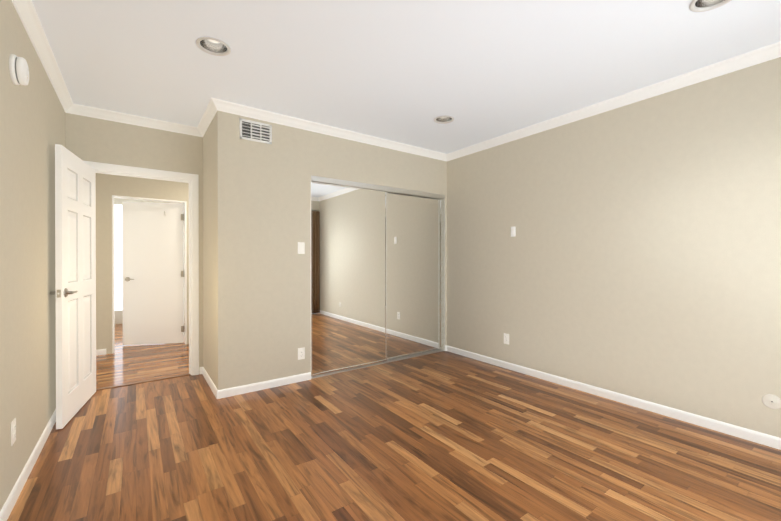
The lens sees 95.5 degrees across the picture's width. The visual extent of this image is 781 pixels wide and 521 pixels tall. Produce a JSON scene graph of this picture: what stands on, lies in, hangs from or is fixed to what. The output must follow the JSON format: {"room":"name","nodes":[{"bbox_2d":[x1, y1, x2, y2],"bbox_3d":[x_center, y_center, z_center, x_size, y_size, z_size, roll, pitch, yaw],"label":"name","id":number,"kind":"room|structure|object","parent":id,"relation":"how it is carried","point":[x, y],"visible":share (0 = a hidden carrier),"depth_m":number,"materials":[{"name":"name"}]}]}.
{"room":"empty bedroom","nodes":[
{"label":"empty bedroom","id":0,"kind":"room"},
{"bbox_2d":[0,0,67,510],"bbox_3d":[-2.884,-0.089,3.045,0.120,2.600,9.700,0,0,-36],"label":"wall","id":1,"kind":"structure","parent":0,"point":[33,119],"depth_m":2.00,"materials":[{"name":"beige paint"}]},
{"bbox_2d":[11,418,15,445],"bbox_3d":[-1.896,0.862,1.785,0.009,0.116,0.072,0,0,-36],"label":"outlet","id":2,"kind":"object","parent":1,"relation":"attached to","point":[13,431],"visible":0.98,"depth_m":1.77,"materials":[{"name":"white plastic"}]},
{"bbox_2d":[9,54,28,85],"bbox_3d":[-1.900,-0.973,1.821,0.054,0.144,0.144,0,0,-36],"label":"smoke detector","id":3,"kind":"object","parent":1,"relation":"attached to","point":[19,70],"visible":1,"depth_m":1.78,"materials":[{"name":"white plastic"}]},
{"bbox_2d":[0,409,55,520],"bbox_3d":[-1.469,1.183,1.209,0.030,0.073,4.818,0,0,-36],"label":"baseboard","id":4,"kind":"structure","parent":1,"relation":"attached to","point":[14,494],"depth_m":1.96,"materials":[{"name":"white wood"}]},
{"bbox_2d":[11,0,74,113],"bbox_3d":[-1.457,-1.342,1.206,0.059,0.078,4.818,0,0,-36],"label":"crown molding","id":5,"kind":"structure","parent":1,"relation":"attached to","point":[28,17],"depth_m":2.25,"materials":[{"name":"white wood"}]},
{"bbox_2d":[114,204,122,310],"bbox_3d":[-4.690,-0.054,6.500,0.935,1.900,0.020,0,0,-36],"label":"window","id":6,"kind":"structure","parent":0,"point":[118,287],"depth_m":6.35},
{"bbox_2d":[68,113,203,366],"bbox_3d":[-1.337,-0.094,4.313,3.870,2.600,0.160,0,0,-36],"label":"wall","id":7,"kind":"structure","parent":0,"point":[91,139],"depth_m":3.76,"materials":[{"name":"beige paint"}]},
{"bbox_2d":[75,104,202,136],"bbox_3d":[-2.402,-1.351,3.456,1.028,0.078,0.059,0,0,-36],"label":"crown molding","id":8,"kind":"structure","parent":7,"relation":"attached to","point":[82,110],"depth_m":3.40,"materials":[{"name":"white wood"}]},
{"bbox_2d":[84,161,198,375],"bbox_3d":[-2.458,0.151,3.534,0.951,2.116,0.156,0,0,-36],"label":"door frame","id":9,"kind":"structure","parent":7,"relation":"attached to","point":[192,180],"depth_m":3.72,"materials":[{"name":"white wood"}]},
{"bbox_2d":[50,144,95,429],"bbox_3d":[-2.542,0.187,2.886,0.129,2.030,0.810,0,0,-26],"label":"bedroom door","id":10,"kind":"structure","parent":9,"relation":"attached to","point":[74,292],"depth_m":2.77,"materials":[{"name":"white paint"}]},
{"bbox_2d":[112,195,186,353],"bbox_3d":[-3.295,0.178,4.880,0.840,2.050,0.120,0,0,-36],"label":"door frame","id":11,"kind":"structure","parent":7,"relation":"attached to","point":[185,271],"depth_m":4.89,"materials":[{"name":"white wood"}]},
{"bbox_2d":[122,202,183,344],"bbox_3d":[-3.384,0.183,5.075,0.784,2.020,0.129,0,0,-12],"label":"slab door","id":12,"kind":"structure","parent":11,"relation":"in","point":[153,266],"depth_m":5.06,"materials":[{"name":"white paint"}]},
{"bbox_2d":[200,122,211,379],"bbox_3d":[-1.732,-0.091,3.514,0.120,2.600,0.660,0,0,-36],"label":"wall","id":13,"kind":"structure","parent":0,"point":[205,141],"depth_m":3.59,"materials":[{"name":"beige paint"}]},
{"bbox_2d":[195,107,215,135],"bbox_3d":[-1.762,-1.351,3.395,0.059,0.078,0.750,0,0,-36],"label":"crown molding","id":14,"kind":"structure","parent":13,"relation":"attached to","point":[207,117],"depth_m":3.48,"materials":[{"name":"white wood"}]},
{"bbox_2d":[199,367,216,396],"bbox_3d":[-1.775,1.173,3.445,0.037,0.073,0.828,0,0,-36],"label":"baseboard","id":15,"kind":"structure","parent":13,"relation":"attached to","point":[202,370],"depth_m":3.46,"materials":[{"name":"white wood"}]},
{"bbox_2d":[212,111,447,389],"bbox_3d":[-0.417,-0.093,3.964,2.782,2.600,0.120,0,0,-36],"label":"wall","id":16,"kind":"structure","parent":0,"point":[261,192],"depth_m":3.38,"materials":[{"name":"beige paint"}]},
{"bbox_2d":[239,118,271,144],"bbox_3d":[-1.245,-1.195,3.285,0.290,0.185,0.014,0,0,-36],"label":"air vent","id":17,"kind":"object","parent":16,"relation":"in","point":[255,131],"visible":1,"depth_m":3.28,"materials":[{"name":"white metal"}]},
{"bbox_2d":[216,372,310,398],"bbox_3d":[-1.164,1.174,3.352,0.873,0.073,0.012,0,0,-36],"label":"baseboard","id":18,"kind":"structure","parent":16,"relation":"attached to","point":[243,389],"depth_m":3.31,"materials":[{"name":"white wood"}]},
{"bbox_2d":[298,347,304,359],"bbox_3d":[-0.892,0.932,3.548,0.072,0.116,0.009,0,0,-36],"label":"outlet","id":19,"kind":"object","parent":16,"relation":"attached to","point":[301,353],"visible":1,"depth_m":3.54,"materials":[{"name":"white plastic"}]},
{"bbox_2d":[298,242,304,253],"bbox_3d":[-0.888,-0.125,3.538,0.072,0.116,0.021,0,0,-36],"label":"light switch","id":20,"kind":"object","parent":16,"relation":"attached to","point":[301,247],"visible":1,"depth_m":3.54,"materials":[{"name":"white plastic"}]},
{"bbox_2d":[207,97,446,161],"bbox_3d":[-0.413,-1.353,3.850,2.781,0.078,0.059,0,0,-36],"label":"crown molding","id":21,"kind":"structure","parent":16,"relation":"attached to","point":[214,105],"depth_m":3.59,"materials":[{"name":"white wood"}]},
{"bbox_2d":[311,181,386,375],"bbox_3d":[-0.433,0.186,3.917,0.954,2.007,0.020,0,0,-36],"label":"mirrored closet door","id":22,"kind":"structure","parent":16,"relation":"in","point":[348,277],"depth_m":3.89,"materials":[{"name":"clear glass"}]},
{"bbox_2d":[311,175,444,198],"bbox_3d":[-0.068,-0.841,4.187,1.880,0.055,0.089,0,0,-36],"label":"rail","id":23,"kind":"object","parent":16,"relation":"attached to","point":[370,186],"visible":0.98,"depth_m":4.06,"materials":[{"name":"silver metal"}]},
{"bbox_2d":[387,192,441,359],"bbox_3d":[0.291,0.184,4.476,0.954,2.007,0.020,0,0,-36],"label":"mirrored closet door","id":24,"kind":"structure","parent":16,"relation":"in","point":[414,249],"depth_m":4.47,"materials":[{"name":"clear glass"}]},
{"bbox_2d":[441,199,444,350],"bbox_3d":[-0.079,0.196,4.206,1.890,2.020,0.123,0,0,-36],"label":"trim","id":25,"kind":"structure","parent":16,"relation":"attached to","point":[443,281],"depth_m":4.73,"materials":[{"name":"white"}]},
{"bbox_2d":[7,324,780,520],"bbox_3d":[-1.261,1.256,4.215,4.113,0.100,9.700,0,0,-36],"label":"floor","id":26,"kind":"structure","parent":0,"point":[444,436],"depth_m":2.22,"materials":[{"name":"laminate"}]},
{"bbox_2d":[96,373,190,390],"bbox_3d":[-2.451,1.206,3.528,0.839,0.006,0.055,0,0,-36],"label":"threshold","id":27,"kind":"object","parent":26,"relation":"on","point":[127,384],"depth_m":3.50,"materials":[{"name":"brown wood"}]},
{"bbox_2d":[311,349,443,378],"bbox_3d":[-0.071,1.198,4.201,1.880,0.016,0.077,0,0,-36],"label":"rail","id":28,"kind":"object","parent":26,"relation":"on","point":[398,359],"visible":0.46,"depth_m":4.17,"materials":[{"name":"silver metal"}]},
{"bbox_2d":[32,0,780,153],"bbox_3d":[0.092,-1.435,2.318,4.113,0.100,5.058,0,0,-36],"label":"ceiling","id":29,"kind":"structure","parent":0,"point":[409,71],"depth_m":2.40,"materials":[{"name":"white paint"}]},
{"bbox_2d":[196,37,230,55],"bbox_3d":[-1.144,-1.433,2.294,0.206,0.113,0.206,0,0,-36],"label":"recessed light","id":30,"kind":"object","parent":29,"relation":"in","point":[213,46],"visible":0.75,"depth_m":2.34,"materials":[{"name":"white metal"}]},
{"bbox_2d":[434,115,454,123],"bbox_3d":[0.527,-1.438,3.493,0.206,0.113,0.206,0,0,-36],"label":"recessed light","id":31,"kind":"object","parent":29,"relation":"in","point":[444,119],"visible":0.54,"depth_m":3.55,"materials":[{"name":"white metal"}]},
{"bbox_2d":[689,0,731,11],"bbox_3d":[1.707,-1.431,1.866,0.206,0.113,0.206,0,0,-36],"label":"recessed light","id":32,"kind":"object","parent":29,"relation":"in","point":[700,5],"visible":1,"depth_m":1.94,"materials":[{"name":"white metal"}]},
{"bbox_2d":[448,57,780,437],"bbox_3d":[1.713,-0.090,3.488,0.123,2.600,5.058,0,0,-36],"label":"wall","id":33,"kind":"structure","parent":0,"point":[638,256],"depth_m":2.90,"materials":[{"name":"beige paint"}]},
{"bbox_2d":[504,333,508,344],"bbox_3d":[1.296,0.876,3.965,0.009,0.116,0.072,0,0,-36],"label":"outlet","id":34,"kind":"object","parent":33,"relation":"attached to","point":[506,338],"visible":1,"depth_m":3.96,"materials":[{"name":"white plastic"}]},
{"bbox_2d":[511,226,515,236],"bbox_3d":[1.344,-0.317,3.889,0.012,0.110,0.060,0,0,-36],"label":"light switch","id":35,"kind":"object","parent":33,"relation":"attached to","point":[513,231],"visible":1,"depth_m":3.88,"materials":[{"name":"white plastic"}]},
{"bbox_2d":[445,345,780,449],"bbox_3d":[1.897,1.175,3.108,0.033,0.073,3.978,0,0,-36],"label":"baseboard","id":36,"kind":"structure","parent":33,"relation":"attached to","point":[681,415],"depth_m":2.90,"materials":[{"name":"white wood"}]},
{"bbox_2d":[447,41,780,160],"bbox_3d":[1.886,-1.350,3.090,0.059,0.078,3.978,0,0,-36],"label":"crown molding","id":37,"kind":"structure","parent":33,"relation":"attached to","point":[772,51],"depth_m":2.87,"materials":[{"name":"white wood"}]},
{"bbox_2d":[762,394,780,408],"bbox_3d":[2.484,0.920,2.308,0.011,0.094,0.094,0,0,-36],"label":"wall jack","id":38,"kind":"object","parent":33,"relation":"attached to","point":[771,401],"visible":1,"depth_m":2.31,"materials":[{"name":"beige plastic"}]}
]}

